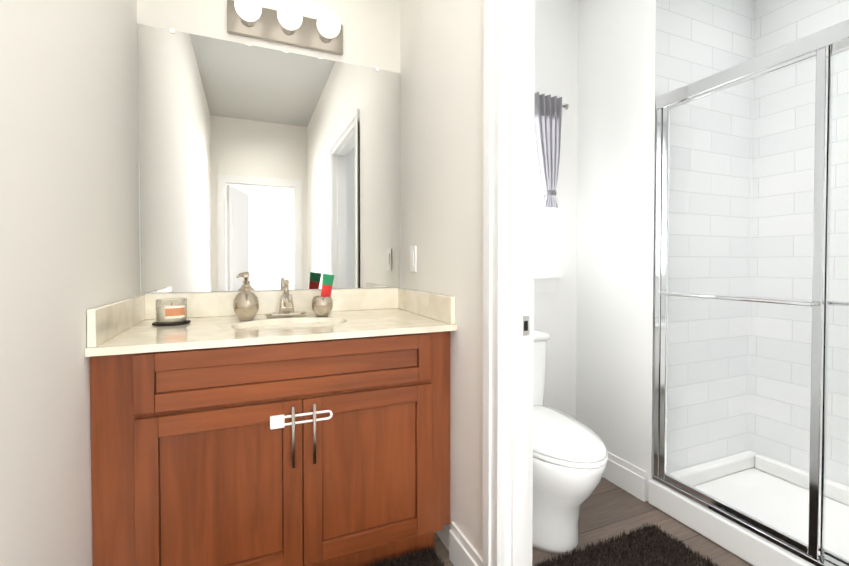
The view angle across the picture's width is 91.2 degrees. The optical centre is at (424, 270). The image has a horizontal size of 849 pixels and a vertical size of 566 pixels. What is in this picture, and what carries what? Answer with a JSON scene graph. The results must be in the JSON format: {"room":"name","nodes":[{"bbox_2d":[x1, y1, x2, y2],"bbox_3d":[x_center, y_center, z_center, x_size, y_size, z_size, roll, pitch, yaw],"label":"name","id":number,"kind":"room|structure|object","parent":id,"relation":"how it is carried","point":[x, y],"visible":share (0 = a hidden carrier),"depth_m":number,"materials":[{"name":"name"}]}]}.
{"room":"bathroom","nodes":[
{"label":"bathroom","id":0,"kind":"room"},
{"bbox_2d":[0,0,139,565],"bbox_3d":[-0.488,-0.309,-0.003,0.115,2.800,3.715,0,1,-23],"label":"wall","id":1,"kind":"structure","parent":0,"point":[69,211],"depth_m":0.93,"materials":[{"name":"white paint"}]},
{"bbox_2d":[137,0,400,293],"bbox_3d":[-0.665,-0.341,1.877,1.258,2.800,0.115,0,1,-23],"label":"wall","id":2,"kind":"structure","parent":0,"point":[371,33],"depth_m":1.88,"materials":[{"name":"white paint"}]},
{"bbox_2d":[138,24,399,292],"bbox_3d":[-0.615,-0.440,1.828,1.075,1.050,0.008,0,1,-23],"label":"mirror","id":3,"kind":"object","parent":2,"relation":"attached to","point":[267,168],"visible":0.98,"depth_m":1.79,"materials":[{"name":"clear glass"}]},
{"bbox_2d":[227,0,342,54],"bbox_3d":[-0.571,-1.054,1.756,0.480,0.130,0.154,0,1,-23],"label":"sconce","id":4,"kind":"object","parent":2,"relation":"attached to","point":[287,23],"visible":0.98,"depth_m":1.77,"materials":[{"name":"silver metal"}]},
{"bbox_2d":[400,0,483,558],"bbox_3d":[0.606,-0.316,0.398,0.048,2.800,3.600,0,1,-23],"label":"wall","id":5,"kind":"structure","parent":0,"point":[441,122],"depth_m":1.52,"materials":[{"name":"white paint"}]},
{"bbox_2d":[410,246,415,271],"bbox_3d":[-0.052,-0.051,1.883,0.008,0.116,0.070,0,1,-23],"label":"light switch","id":6,"kind":"object","parent":5,"relation":"attached to","point":[412,258],"visible":1,"depth_m":1.88,"materials":[{"name":"white plastic"}]},
{"bbox_2d":[449,522,482,565],"bbox_3d":[0.146,0.999,1.425,0.016,0.135,0.244,0,1,-23],"label":"baseboard","id":7,"kind":"structure","parent":5,"relation":"attached to","point":[461,552],"depth_m":1.45,"materials":[{"name":"white wood"}]},
{"bbox_2d":[483,0,534,565],"bbox_3d":[0.440,0.015,0.857,0.135,2.122,0.999,0,1,-23],"label":"door frame","id":8,"kind":"structure","parent":5,"relation":"attached to","point":[517,222],"depth_m":1.24,"materials":[{"name":"white wood"}]},
{"bbox_2d":[533,0,577,418],"bbox_3d":[0.859,-0.351,2.444,1.920,2.800,0.260,0,1,-23],"label":"wall","id":9,"kind":"structure","parent":0,"point":[556,74],"depth_m":2.26,"materials":[{"name":"white paint"}]},
{"bbox_2d":[534,133,562,292],"bbox_3d":[0.427,-0.377,2.143,0.610,0.988,0.135,0,1,-23],"label":"window","id":10,"kind":"structure","parent":9,"relation":"in","point":[546,275],"depth_m":2.21,"materials":[{"name":"white"}]},
{"bbox_2d":[562,104,568,109],"bbox_3d":[0.449,-0.860,2.082,0.663,0.028,0.068,0,1,-23],"label":"curtain rod","id":11,"kind":"object","parent":10,"relation":"attached to","point":[566,106],"visible":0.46,"depth_m":2.18,"materials":[{"name":"silver metal"}]},
{"bbox_2d":[534,92,561,207],"bbox_3d":[0.618,-0.600,2.100,0.185,0.560,0.066,0,1,-23],"label":"curtain","id":12,"kind":"object","parent":11,"relation":"hanging from","point":[547,118],"visible":0.96,"depth_m":2.10,"materials":[{"name":"grey fabric"}]},
{"bbox_2d":[378,477,752,565],"bbox_3d":[1.212,1.148,-0.390,4.400,0.100,6.800,0,1,-23],"label":"floor","id":13,"kind":"structure","parent":0,"point":[608,509],"depth_m":1.73,"materials":[{"name":"brown wood"}]},
{"bbox_2d":[85,288,456,565],"bbox_3d":[-0.494,0.579,1.559,1.079,0.970,0.628,0,1,-23],"label":"bathroom vanity","id":14,"kind":"object","parent":13,"relation":"on","point":[196,460],"visible":0.98,"depth_m":1.29,"materials":[{"name":"brown wood"}]},
{"bbox_2d":[152,298,190,325],"bbox_3d":[-0.921,0.149,1.513,0.120,0.090,0.120,0,1,-23],"label":"candle","id":15,"kind":"object","parent":14,"relation":"on","point":[171,314],"visible":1,"depth_m":1.48,"materials":[{"name":"white wax"}]},
{"bbox_2d":[233,274,258,320],"bbox_3d":[-0.691,0.103,1.610,0.094,0.179,0.094,0,1,-23],"label":"soap dispenser","id":16,"kind":"object","parent":14,"relation":"on","point":[246,304],"visible":1,"depth_m":1.58,"materials":[{"name":"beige metal"}]},
{"bbox_2d":[266,279,305,316],"bbox_3d":[-0.563,0.113,1.706,0.160,0.155,0.153,0,1,-23],"label":"faucet","id":17,"kind":"object","parent":14,"relation":"on","point":[286,306],"visible":1,"depth_m":1.73,"materials":[{"name":"silver metal"}]},
{"bbox_2d":[270,410,332,428],"bbox_3d":[-0.379,0.459,1.288,0.188,0.038,0.017,0,1,-23],"label":"lock","id":18,"kind":"object","parent":14,"relation":"attached to","point":[277,421],"visible":1,"depth_m":1.27,"materials":[{"name":"white plastic"}]},
{"bbox_2d":[311,274,333,316],"bbox_3d":[-0.419,0.102,1.725,0.097,0.177,0.088,0,1,-23],"label":"toothbrush cup","id":19,"kind":"object","parent":14,"relation":"on","point":[322,305],"visible":1,"depth_m":1.70,"materials":[{"name":"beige metal"}]},
{"bbox_2d":[367,546,448,565],"bbox_3d":[-0.222,1.044,1.137,0.828,0.053,0.607,0,1,-23],"label":"area rug","id":20,"kind":"object","parent":13,"relation":"on","point":[430,557],"visible":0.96,"depth_m":1.48,"materials":[{"name":"brown fabric"}]},
{"bbox_2d":[532,330,607,554],"bbox_3d":[0.462,0.681,1.758,0.444,0.760,0.711,0,1,-23],"label":"toilet","id":21,"kind":"object","parent":13,"relation":"on","point":[570,457],"visible":0.27,"depth_m":1.55,"materials":[{"name":"white ceramic"}]},
{"bbox_2d":[532,523,718,565],"bbox_3d":[0.791,1.043,1.217,0.654,0.053,0.805,0,1,-23],"label":"bath rug","id":22,"kind":"object","parent":13,"relation":"on","point":[651,545],"visible":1,"depth_m":1.51,"materials":[{"name":"brown fabric"}]},
{"bbox_2d":[648,450,848,565],"bbox_3d":[1.596,1.008,1.476,0.753,0.115,1.218,0,1,-23],"label":"pan","id":23,"kind":"object","parent":13,"relation":"on","point":[751,548],"visible":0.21,"depth_m":1.79,"materials":[{"name":"white ceramic"}]},
{"bbox_2d":[653,19,848,565],"bbox_3d":[1.294,0.098,1.326,0.120,1.719,1.204,0,1,-23],"label":"shower door","id":24,"kind":"structure","parent":23,"relation":"on","point":[824,46],"depth_m":1.43,"materials":[{"name":"clear glass"}]},
{"bbox_2d":[576,0,650,500],"bbox_3d":[1.378,-0.350,2.357,1.032,2.800,0.595,0,1,-23],"label":"wall","id":25,"kind":"structure","parent":0,"point":[614,87],"depth_m":2.06,"materials":[{"name":"white paint"}]},
{"bbox_2d":[603,451,646,501],"bbox_3d":[0.931,0.988,2.091,0.016,0.135,0.408,0,1,-23],"label":"baseboard","id":26,"kind":"structure","parent":25,"relation":"attached to","point":[630,478],"depth_m":1.99,"materials":[{"name":"white wood"}]},
{"bbox_2d":[647,0,655,478],"bbox_3d":[1.025,-0.397,1.871,0.004,2.688,0.022,0,1,-23],"label":"trim","id":27,"kind":"structure","parent":25,"relation":"attached to","point":[651,236],"depth_m":1.87,"materials":[{"name":"white paint"}]},
{"bbox_2d":[647,0,754,500],"bbox_3d":[1.369,-0.344,2.025,0.748,2.800,0.010,0,1,-23],"label":"wall tile","id":28,"kind":"structure","parent":25,"relation":"attached to","point":[696,40],"depth_m":2.03,"materials":[{"name":"white tile"}]},
{"bbox_3d":[2.082,-0.338,1.659,0.280,2.800,1.240,0,1,-23],"label":"wall","id":29,"kind":"structure","parent":0,"visible":0},
{"bbox_2d":[749,0,848,486],"bbox_3d":[1.949,-0.337,1.603,0.010,2.800,1.220,0,1,-23],"label":"shower wall tile","id":30,"kind":"structure","parent":29,"relation":"attached to","point":[779,23],"depth_m":2.00,"materials":[{"name":"white tile"}]}
]}

